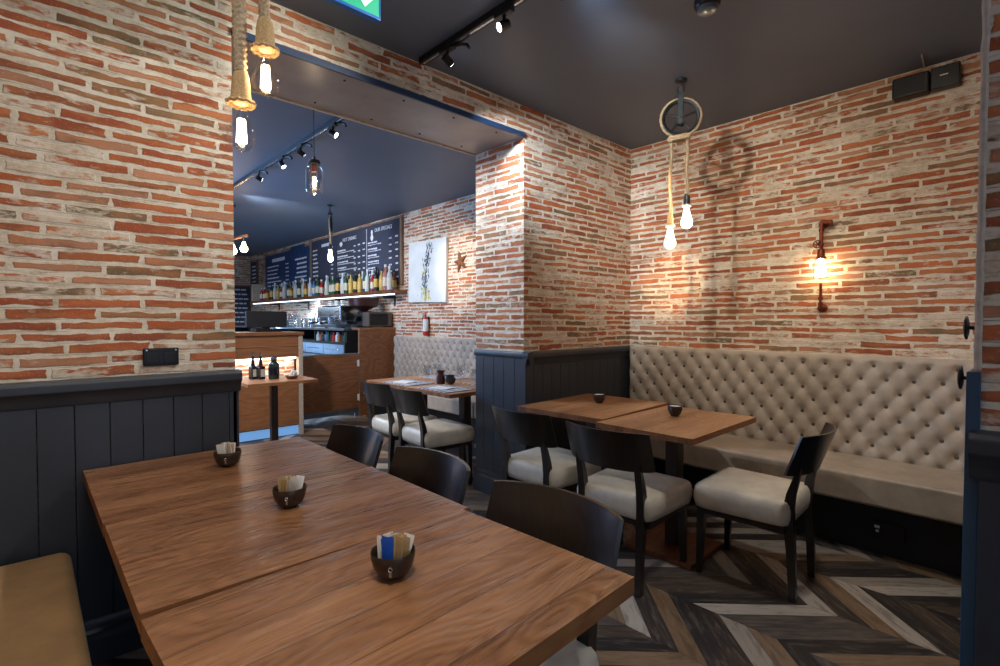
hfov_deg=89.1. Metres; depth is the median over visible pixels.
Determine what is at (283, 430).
light
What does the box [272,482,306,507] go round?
sugar bowl
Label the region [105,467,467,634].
dining table
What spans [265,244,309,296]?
menu board
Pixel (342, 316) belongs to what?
espresso machine
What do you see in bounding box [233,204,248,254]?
pendant
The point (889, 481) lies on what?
banquette
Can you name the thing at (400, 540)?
sachet
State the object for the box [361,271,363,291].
liquor bottle
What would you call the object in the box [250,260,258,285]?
menu board
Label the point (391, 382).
placemat
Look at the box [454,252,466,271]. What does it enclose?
starfish
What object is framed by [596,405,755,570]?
dining table
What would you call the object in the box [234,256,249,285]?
wall
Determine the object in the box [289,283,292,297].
liquor bottle
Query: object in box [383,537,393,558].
sachet
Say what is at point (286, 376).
dish
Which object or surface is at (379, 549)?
sachet
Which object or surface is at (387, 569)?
sugar bowl
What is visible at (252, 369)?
condiment bottle
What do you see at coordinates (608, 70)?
ceiling
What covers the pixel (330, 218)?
pendant
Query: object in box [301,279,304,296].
liquor bottle
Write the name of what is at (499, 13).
track light
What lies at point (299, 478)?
sachet
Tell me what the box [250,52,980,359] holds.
wall
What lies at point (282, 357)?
light
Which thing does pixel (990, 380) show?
wall
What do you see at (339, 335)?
bottle
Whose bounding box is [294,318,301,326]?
milk jug
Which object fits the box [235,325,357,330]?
countertop
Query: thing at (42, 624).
seat
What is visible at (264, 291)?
liquor bottle
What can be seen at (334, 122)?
track light
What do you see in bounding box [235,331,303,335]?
countertop
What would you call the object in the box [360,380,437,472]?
dining chair
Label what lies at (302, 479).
sachet
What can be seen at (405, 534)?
sachet
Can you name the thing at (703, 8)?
dome security camera
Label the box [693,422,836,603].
dining chair
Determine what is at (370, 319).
microwave
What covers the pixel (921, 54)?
cable
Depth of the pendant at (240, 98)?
1.32 m
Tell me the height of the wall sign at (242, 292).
0.980 m
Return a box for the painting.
[408,237,447,301]
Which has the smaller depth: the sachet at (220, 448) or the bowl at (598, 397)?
the sachet at (220, 448)
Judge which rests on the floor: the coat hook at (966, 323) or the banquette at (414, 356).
the banquette at (414, 356)
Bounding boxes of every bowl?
[213,448,241,466]
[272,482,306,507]
[370,545,414,579]
[593,393,604,402]
[667,404,682,416]
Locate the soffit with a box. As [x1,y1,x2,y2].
[231,36,521,154]
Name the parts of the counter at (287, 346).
panel, panel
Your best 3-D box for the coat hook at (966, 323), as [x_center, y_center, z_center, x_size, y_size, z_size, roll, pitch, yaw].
[1.093,-0.012,1.174,0.054,0.054,0.034,-1,2,-43]
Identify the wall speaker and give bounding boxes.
[892,61,961,102]
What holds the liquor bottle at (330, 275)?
on the wall shelf at (255, 288)
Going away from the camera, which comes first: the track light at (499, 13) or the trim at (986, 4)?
the trim at (986, 4)
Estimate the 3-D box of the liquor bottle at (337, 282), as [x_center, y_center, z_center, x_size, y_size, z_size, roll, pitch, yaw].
[-2.587,-0.788,8.105,0.074,0.340,0.074,1,2,34]
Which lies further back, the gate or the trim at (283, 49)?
the gate
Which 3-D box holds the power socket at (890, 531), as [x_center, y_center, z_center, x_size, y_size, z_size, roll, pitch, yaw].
[2.124,1.087,2.785,0.014,0.085,0.150,-1,2,-43]
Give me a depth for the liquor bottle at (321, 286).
8.53 m
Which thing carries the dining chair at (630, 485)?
on the floor
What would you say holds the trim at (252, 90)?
attached to the wall at (117, 215)
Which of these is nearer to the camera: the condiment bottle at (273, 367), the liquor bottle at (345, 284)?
the condiment bottle at (273, 367)
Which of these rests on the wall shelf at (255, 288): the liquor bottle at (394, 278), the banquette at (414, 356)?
the liquor bottle at (394, 278)
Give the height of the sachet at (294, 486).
0.076 m
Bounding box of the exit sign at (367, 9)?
[325,0,380,22]
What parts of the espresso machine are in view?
cup rail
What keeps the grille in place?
attached to the wall speaker
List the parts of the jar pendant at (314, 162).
lid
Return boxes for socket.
[311,164,316,172]
[665,214,674,227]
[682,193,691,207]
[816,249,825,258]
[871,520,904,542]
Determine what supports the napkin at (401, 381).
on the placemat at (391, 382)
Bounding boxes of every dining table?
[83,437,368,536]
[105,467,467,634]
[140,509,633,665]
[366,374,473,408]
[404,379,475,480]
[518,393,667,470]
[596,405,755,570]
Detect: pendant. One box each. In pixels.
[224,0,256,151]
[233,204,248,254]
[249,0,279,97]
[308,110,320,186]
[327,204,332,261]
[659,77,702,248]
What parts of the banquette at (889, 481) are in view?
seat, backrest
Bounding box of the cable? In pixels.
[921,54,925,70]
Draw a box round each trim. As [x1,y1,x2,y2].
[231,28,524,137]
[251,89,476,155]
[959,368,981,665]
[974,0,990,369]
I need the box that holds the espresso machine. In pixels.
[310,302,359,327]
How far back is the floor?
2.28 m
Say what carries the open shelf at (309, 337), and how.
attached to the countertop at (311, 346)
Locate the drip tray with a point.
(315, 325)
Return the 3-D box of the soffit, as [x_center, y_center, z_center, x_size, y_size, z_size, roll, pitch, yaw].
[-0.681,-1.346,3.047,1.843,0.036,0.497,-1,2,-43]
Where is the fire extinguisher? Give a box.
[422,313,429,334]
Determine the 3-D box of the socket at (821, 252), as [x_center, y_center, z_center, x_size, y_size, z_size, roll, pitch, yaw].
[2.091,-0.514,3.309,0.060,0.062,0.059,-1,2,-43]
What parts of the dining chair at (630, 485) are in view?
leg, backrest, seat, leg, seat frame, leg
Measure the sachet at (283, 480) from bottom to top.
0.074 m
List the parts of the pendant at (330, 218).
bulb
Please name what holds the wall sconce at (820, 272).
attached to the wall at (897, 183)
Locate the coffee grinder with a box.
[348,297,378,327]
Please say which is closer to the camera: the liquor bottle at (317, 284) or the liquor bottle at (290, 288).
the liquor bottle at (317, 284)
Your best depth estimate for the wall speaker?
2.89 m
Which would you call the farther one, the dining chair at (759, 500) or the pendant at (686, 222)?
the pendant at (686, 222)
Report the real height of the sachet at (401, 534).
0.076 m
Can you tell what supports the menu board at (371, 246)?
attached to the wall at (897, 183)
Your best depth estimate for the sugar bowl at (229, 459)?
1.90 m
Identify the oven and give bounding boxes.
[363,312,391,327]
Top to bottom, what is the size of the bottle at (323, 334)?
0.138 m
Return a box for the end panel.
[352,327,395,415]
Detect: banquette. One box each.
[363,336,475,442]
[602,346,973,576]
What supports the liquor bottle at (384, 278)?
on the wall shelf at (255, 288)
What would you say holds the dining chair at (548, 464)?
on the floor
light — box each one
[233,117,346,188]
[235,357,295,360]
[239,425,298,441]
[254,294,394,303]
[419,0,560,66]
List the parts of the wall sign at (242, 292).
frame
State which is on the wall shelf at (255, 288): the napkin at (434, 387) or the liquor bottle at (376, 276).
the liquor bottle at (376, 276)
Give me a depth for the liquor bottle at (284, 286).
9.77 m
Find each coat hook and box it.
[957,366,965,388]
[963,316,974,338]
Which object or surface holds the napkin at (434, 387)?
on the placemat at (457, 389)
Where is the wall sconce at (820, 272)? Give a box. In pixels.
[812,219,832,311]
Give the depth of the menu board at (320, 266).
8.90 m
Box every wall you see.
[0,0,630,565]
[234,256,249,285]
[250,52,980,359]
[974,0,999,431]
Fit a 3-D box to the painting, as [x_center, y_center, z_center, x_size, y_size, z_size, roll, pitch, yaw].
[-0.945,-0.799,6.599,0.040,0.835,0.873,-1,3,-43]
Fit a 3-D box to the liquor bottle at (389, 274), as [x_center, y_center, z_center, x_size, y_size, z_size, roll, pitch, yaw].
[-1.514,-0.754,6.956,0.074,0.330,0.074,0,1,-10]
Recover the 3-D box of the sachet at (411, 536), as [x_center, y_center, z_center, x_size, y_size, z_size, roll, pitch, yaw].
[-0.207,0.477,1.112,0.040,0.077,0.012,0,1,6]
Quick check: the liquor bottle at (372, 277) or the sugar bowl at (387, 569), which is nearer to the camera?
the sugar bowl at (387, 569)
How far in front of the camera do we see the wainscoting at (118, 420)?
1.91 m
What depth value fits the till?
5.81 m
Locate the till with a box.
[245,311,286,331]
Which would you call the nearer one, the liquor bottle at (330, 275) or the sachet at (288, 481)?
the sachet at (288, 481)
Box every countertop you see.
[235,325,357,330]
[235,325,357,354]
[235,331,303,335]
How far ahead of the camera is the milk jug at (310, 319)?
8.11 m
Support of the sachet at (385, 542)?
in the sugar bowl at (387, 569)
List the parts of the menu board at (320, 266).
frame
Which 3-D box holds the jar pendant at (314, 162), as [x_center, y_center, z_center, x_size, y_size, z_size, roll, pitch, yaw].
[-1.161,-1.223,3.168,0.106,0.697,0.106,-1,2,-43]
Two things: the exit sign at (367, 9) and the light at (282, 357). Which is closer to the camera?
the exit sign at (367, 9)
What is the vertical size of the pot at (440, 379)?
0.118 m
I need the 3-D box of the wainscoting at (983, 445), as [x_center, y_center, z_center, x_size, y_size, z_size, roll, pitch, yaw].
[1.550,0.751,0.370,0.056,1.080,1.797,-1,2,-43]
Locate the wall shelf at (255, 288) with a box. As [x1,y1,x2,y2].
[250,284,406,309]
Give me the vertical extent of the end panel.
1.195 m
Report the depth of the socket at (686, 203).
3.10 m
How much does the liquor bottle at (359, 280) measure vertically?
0.310 m
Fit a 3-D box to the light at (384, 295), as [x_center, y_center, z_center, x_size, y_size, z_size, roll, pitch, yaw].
[-3.421,-0.584,9.025,0.040,0.014,5.780,-1,2,-43]
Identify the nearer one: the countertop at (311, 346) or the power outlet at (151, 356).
the power outlet at (151, 356)
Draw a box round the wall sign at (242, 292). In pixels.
[234,285,250,325]
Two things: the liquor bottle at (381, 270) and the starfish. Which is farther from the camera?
the liquor bottle at (381, 270)
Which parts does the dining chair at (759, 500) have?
leg, leg, seat frame, seat, leg, leg, backrest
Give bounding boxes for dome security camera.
[694,0,720,16]
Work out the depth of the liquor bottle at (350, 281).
7.77 m
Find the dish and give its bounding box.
[285,375,298,378]
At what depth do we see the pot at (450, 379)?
4.36 m
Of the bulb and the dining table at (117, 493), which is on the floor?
the dining table at (117, 493)
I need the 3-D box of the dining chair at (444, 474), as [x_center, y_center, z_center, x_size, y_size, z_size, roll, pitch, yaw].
[-0.418,0.862,1.781,0.581,0.785,0.474,-1,2,-43]
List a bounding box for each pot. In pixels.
[436,370,446,383]
[445,375,455,383]
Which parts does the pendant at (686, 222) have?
bulb, bulb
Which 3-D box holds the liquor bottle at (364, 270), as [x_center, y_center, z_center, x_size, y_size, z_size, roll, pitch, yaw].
[-1.994,-0.763,7.509,0.074,0.320,0.074,-1,2,-27]
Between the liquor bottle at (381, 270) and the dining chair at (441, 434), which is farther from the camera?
the liquor bottle at (381, 270)
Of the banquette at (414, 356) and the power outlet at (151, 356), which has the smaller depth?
the power outlet at (151, 356)
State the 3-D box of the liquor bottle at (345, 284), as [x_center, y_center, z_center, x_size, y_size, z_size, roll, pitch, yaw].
[-2.395,-0.773,7.897,0.074,0.320,0.074,0,1,-2]
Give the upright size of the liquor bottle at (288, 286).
0.320 m
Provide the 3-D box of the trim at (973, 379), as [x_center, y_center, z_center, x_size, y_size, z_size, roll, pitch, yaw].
[1.685,0.658,1.720,2.014,1.196,0.022,-1,2,-43]
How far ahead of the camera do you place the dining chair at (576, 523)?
1.48 m
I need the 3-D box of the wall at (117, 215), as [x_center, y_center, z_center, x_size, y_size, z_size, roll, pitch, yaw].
[-1.034,-0.155,2.752,5.450,2.770,0.511,-1,2,-43]
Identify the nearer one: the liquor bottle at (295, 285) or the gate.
the gate
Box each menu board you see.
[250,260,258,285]
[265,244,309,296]
[310,235,336,283]
[336,215,403,285]
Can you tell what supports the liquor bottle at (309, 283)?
on the wall shelf at (255, 288)
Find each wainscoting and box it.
[0,369,241,665]
[473,345,632,494]
[968,429,999,665]
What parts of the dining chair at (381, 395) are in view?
leg, backrest, seat frame, leg, seat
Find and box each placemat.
[385,379,433,385]
[418,385,474,392]
[422,375,466,380]
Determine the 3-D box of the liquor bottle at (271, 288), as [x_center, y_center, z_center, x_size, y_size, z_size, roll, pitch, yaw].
[-4.656,-0.846,10.357,0.074,0.340,0.074,1,2,24]
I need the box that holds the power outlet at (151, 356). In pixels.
[143,347,178,365]
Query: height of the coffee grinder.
0.440 m
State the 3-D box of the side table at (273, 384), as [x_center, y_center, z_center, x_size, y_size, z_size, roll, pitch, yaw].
[-2.136,0.805,4.800,0.620,0.746,0.560,-1,2,-43]
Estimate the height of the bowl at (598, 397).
0.066 m
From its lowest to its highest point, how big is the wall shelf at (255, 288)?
0.580 m
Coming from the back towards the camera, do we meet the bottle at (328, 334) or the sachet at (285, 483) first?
the bottle at (328, 334)
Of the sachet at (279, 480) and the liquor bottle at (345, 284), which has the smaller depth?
the sachet at (279, 480)
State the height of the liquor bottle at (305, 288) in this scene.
0.280 m
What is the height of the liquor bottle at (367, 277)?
0.330 m
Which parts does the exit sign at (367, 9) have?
panel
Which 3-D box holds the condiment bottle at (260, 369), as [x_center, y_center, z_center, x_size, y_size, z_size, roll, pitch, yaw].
[-2.238,0.306,4.753,0.062,0.252,0.060,1,2,30]
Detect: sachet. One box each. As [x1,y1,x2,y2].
[216,444,224,453]
[226,444,233,453]
[277,477,285,491]
[281,478,289,491]
[283,477,287,491]
[285,479,290,490]
[291,480,297,490]
[293,476,301,489]
[296,475,304,488]
[377,535,386,558]
[381,537,391,558]
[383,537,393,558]
[393,534,402,558]
[395,534,406,558]
[396,536,402,557]
[399,536,409,556]
[404,532,414,553]
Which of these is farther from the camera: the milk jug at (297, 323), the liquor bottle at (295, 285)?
the liquor bottle at (295, 285)
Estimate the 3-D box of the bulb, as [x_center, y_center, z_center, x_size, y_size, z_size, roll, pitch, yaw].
[-3.277,-1.132,6.501,0.090,0.200,0.090,-1,2,-43]
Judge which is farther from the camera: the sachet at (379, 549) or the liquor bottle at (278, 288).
the liquor bottle at (278, 288)
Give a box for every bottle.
[248,352,256,379]
[256,352,264,379]
[260,288,262,299]
[263,287,265,299]
[265,287,268,299]
[268,357,279,378]
[270,283,272,299]
[273,283,276,298]
[276,284,279,298]
[282,282,285,298]
[287,282,289,297]
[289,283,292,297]
[293,280,296,297]
[297,280,300,296]
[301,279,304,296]
[303,281,307,296]
[308,278,311,295]
[312,279,314,295]
[315,277,319,295]
[316,331,319,339]
[319,279,323,294]
[321,332,324,340]
[324,275,328,294]
[326,332,329,340]
[329,275,331,294]
[331,275,335,293]
[335,273,339,293]
[337,332,340,341]
[340,273,343,293]
[343,273,347,292]
[348,273,352,292]
[353,270,357,292]
[357,272,361,291]
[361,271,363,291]
[363,270,365,291]
[365,269,369,291]
[370,273,373,290]
[374,267,378,290]
[379,269,382,289]
[382,264,387,289]
[387,266,391,289]
[392,270,396,289]
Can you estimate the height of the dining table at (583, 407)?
0.746 m
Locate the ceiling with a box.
[232,0,981,256]
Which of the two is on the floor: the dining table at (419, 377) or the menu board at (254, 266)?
the dining table at (419, 377)
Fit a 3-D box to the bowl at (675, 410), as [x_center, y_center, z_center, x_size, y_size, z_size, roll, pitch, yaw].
[1.012,0.446,2.937,0.084,0.066,0.084,0,2,13]
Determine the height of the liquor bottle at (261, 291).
0.270 m
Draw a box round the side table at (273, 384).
[241,375,317,440]
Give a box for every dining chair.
[326,424,383,467]
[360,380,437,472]
[388,446,470,504]
[390,385,473,483]
[485,480,623,665]
[491,405,600,490]
[565,421,692,597]
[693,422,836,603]
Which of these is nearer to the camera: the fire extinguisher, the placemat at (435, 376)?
the placemat at (435, 376)
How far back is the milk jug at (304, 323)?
8.32 m
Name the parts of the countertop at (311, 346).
drawer, drawer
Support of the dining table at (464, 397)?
on the floor
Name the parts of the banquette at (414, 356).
backrest, seat, seat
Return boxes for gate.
[303,353,359,419]
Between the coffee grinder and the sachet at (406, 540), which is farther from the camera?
the coffee grinder
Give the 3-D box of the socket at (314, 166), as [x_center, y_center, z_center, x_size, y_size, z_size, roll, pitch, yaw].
[-1.161,-1.030,3.174,0.032,0.046,0.031,-1,2,-43]
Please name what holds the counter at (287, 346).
on the floor
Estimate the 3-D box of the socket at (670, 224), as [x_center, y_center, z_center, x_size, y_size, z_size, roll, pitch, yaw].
[1.056,-0.696,3.153,0.059,0.080,0.059,-1,2,-43]
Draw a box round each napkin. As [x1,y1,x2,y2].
[393,380,416,383]
[429,386,454,389]
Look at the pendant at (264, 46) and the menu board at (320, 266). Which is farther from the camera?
the menu board at (320, 266)
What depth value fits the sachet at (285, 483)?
1.50 m
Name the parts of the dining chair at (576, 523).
backrest, seat, leg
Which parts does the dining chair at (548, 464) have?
leg, backrest, seat frame, leg, seat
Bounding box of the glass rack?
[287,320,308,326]
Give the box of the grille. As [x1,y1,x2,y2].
[893,72,924,97]
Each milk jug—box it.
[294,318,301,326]
[301,318,308,326]
[308,318,317,326]
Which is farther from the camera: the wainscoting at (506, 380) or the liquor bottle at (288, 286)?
the liquor bottle at (288, 286)
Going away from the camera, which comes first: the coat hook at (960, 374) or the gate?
the coat hook at (960, 374)
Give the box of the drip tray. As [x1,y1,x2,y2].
[314,324,356,327]
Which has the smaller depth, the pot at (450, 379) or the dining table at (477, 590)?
the dining table at (477, 590)
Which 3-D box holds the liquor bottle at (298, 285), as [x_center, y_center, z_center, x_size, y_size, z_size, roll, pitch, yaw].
[-3.674,-0.808,9.287,0.074,0.320,0.074,-1,2,-30]
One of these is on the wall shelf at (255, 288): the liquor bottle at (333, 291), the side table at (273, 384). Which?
the liquor bottle at (333, 291)
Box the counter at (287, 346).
[235,331,303,442]
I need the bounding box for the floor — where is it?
[93,413,960,665]
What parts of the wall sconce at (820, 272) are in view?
bulb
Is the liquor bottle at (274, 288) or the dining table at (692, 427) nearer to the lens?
the dining table at (692, 427)
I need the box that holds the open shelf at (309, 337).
[235,327,357,344]
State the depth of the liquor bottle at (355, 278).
7.67 m
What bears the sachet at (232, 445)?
in the sugar bowl at (229, 459)
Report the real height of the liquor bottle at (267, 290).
0.280 m
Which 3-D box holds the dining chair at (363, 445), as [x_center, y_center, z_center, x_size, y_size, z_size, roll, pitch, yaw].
[-0.817,0.851,2.215,0.581,0.785,0.474,-1,2,-43]
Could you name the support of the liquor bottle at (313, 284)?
on the wall shelf at (255, 288)
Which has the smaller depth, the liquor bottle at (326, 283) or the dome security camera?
the dome security camera
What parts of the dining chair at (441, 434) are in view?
leg, backrest, leg, seat, seat frame, leg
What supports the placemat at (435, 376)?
on the dining table at (419, 377)

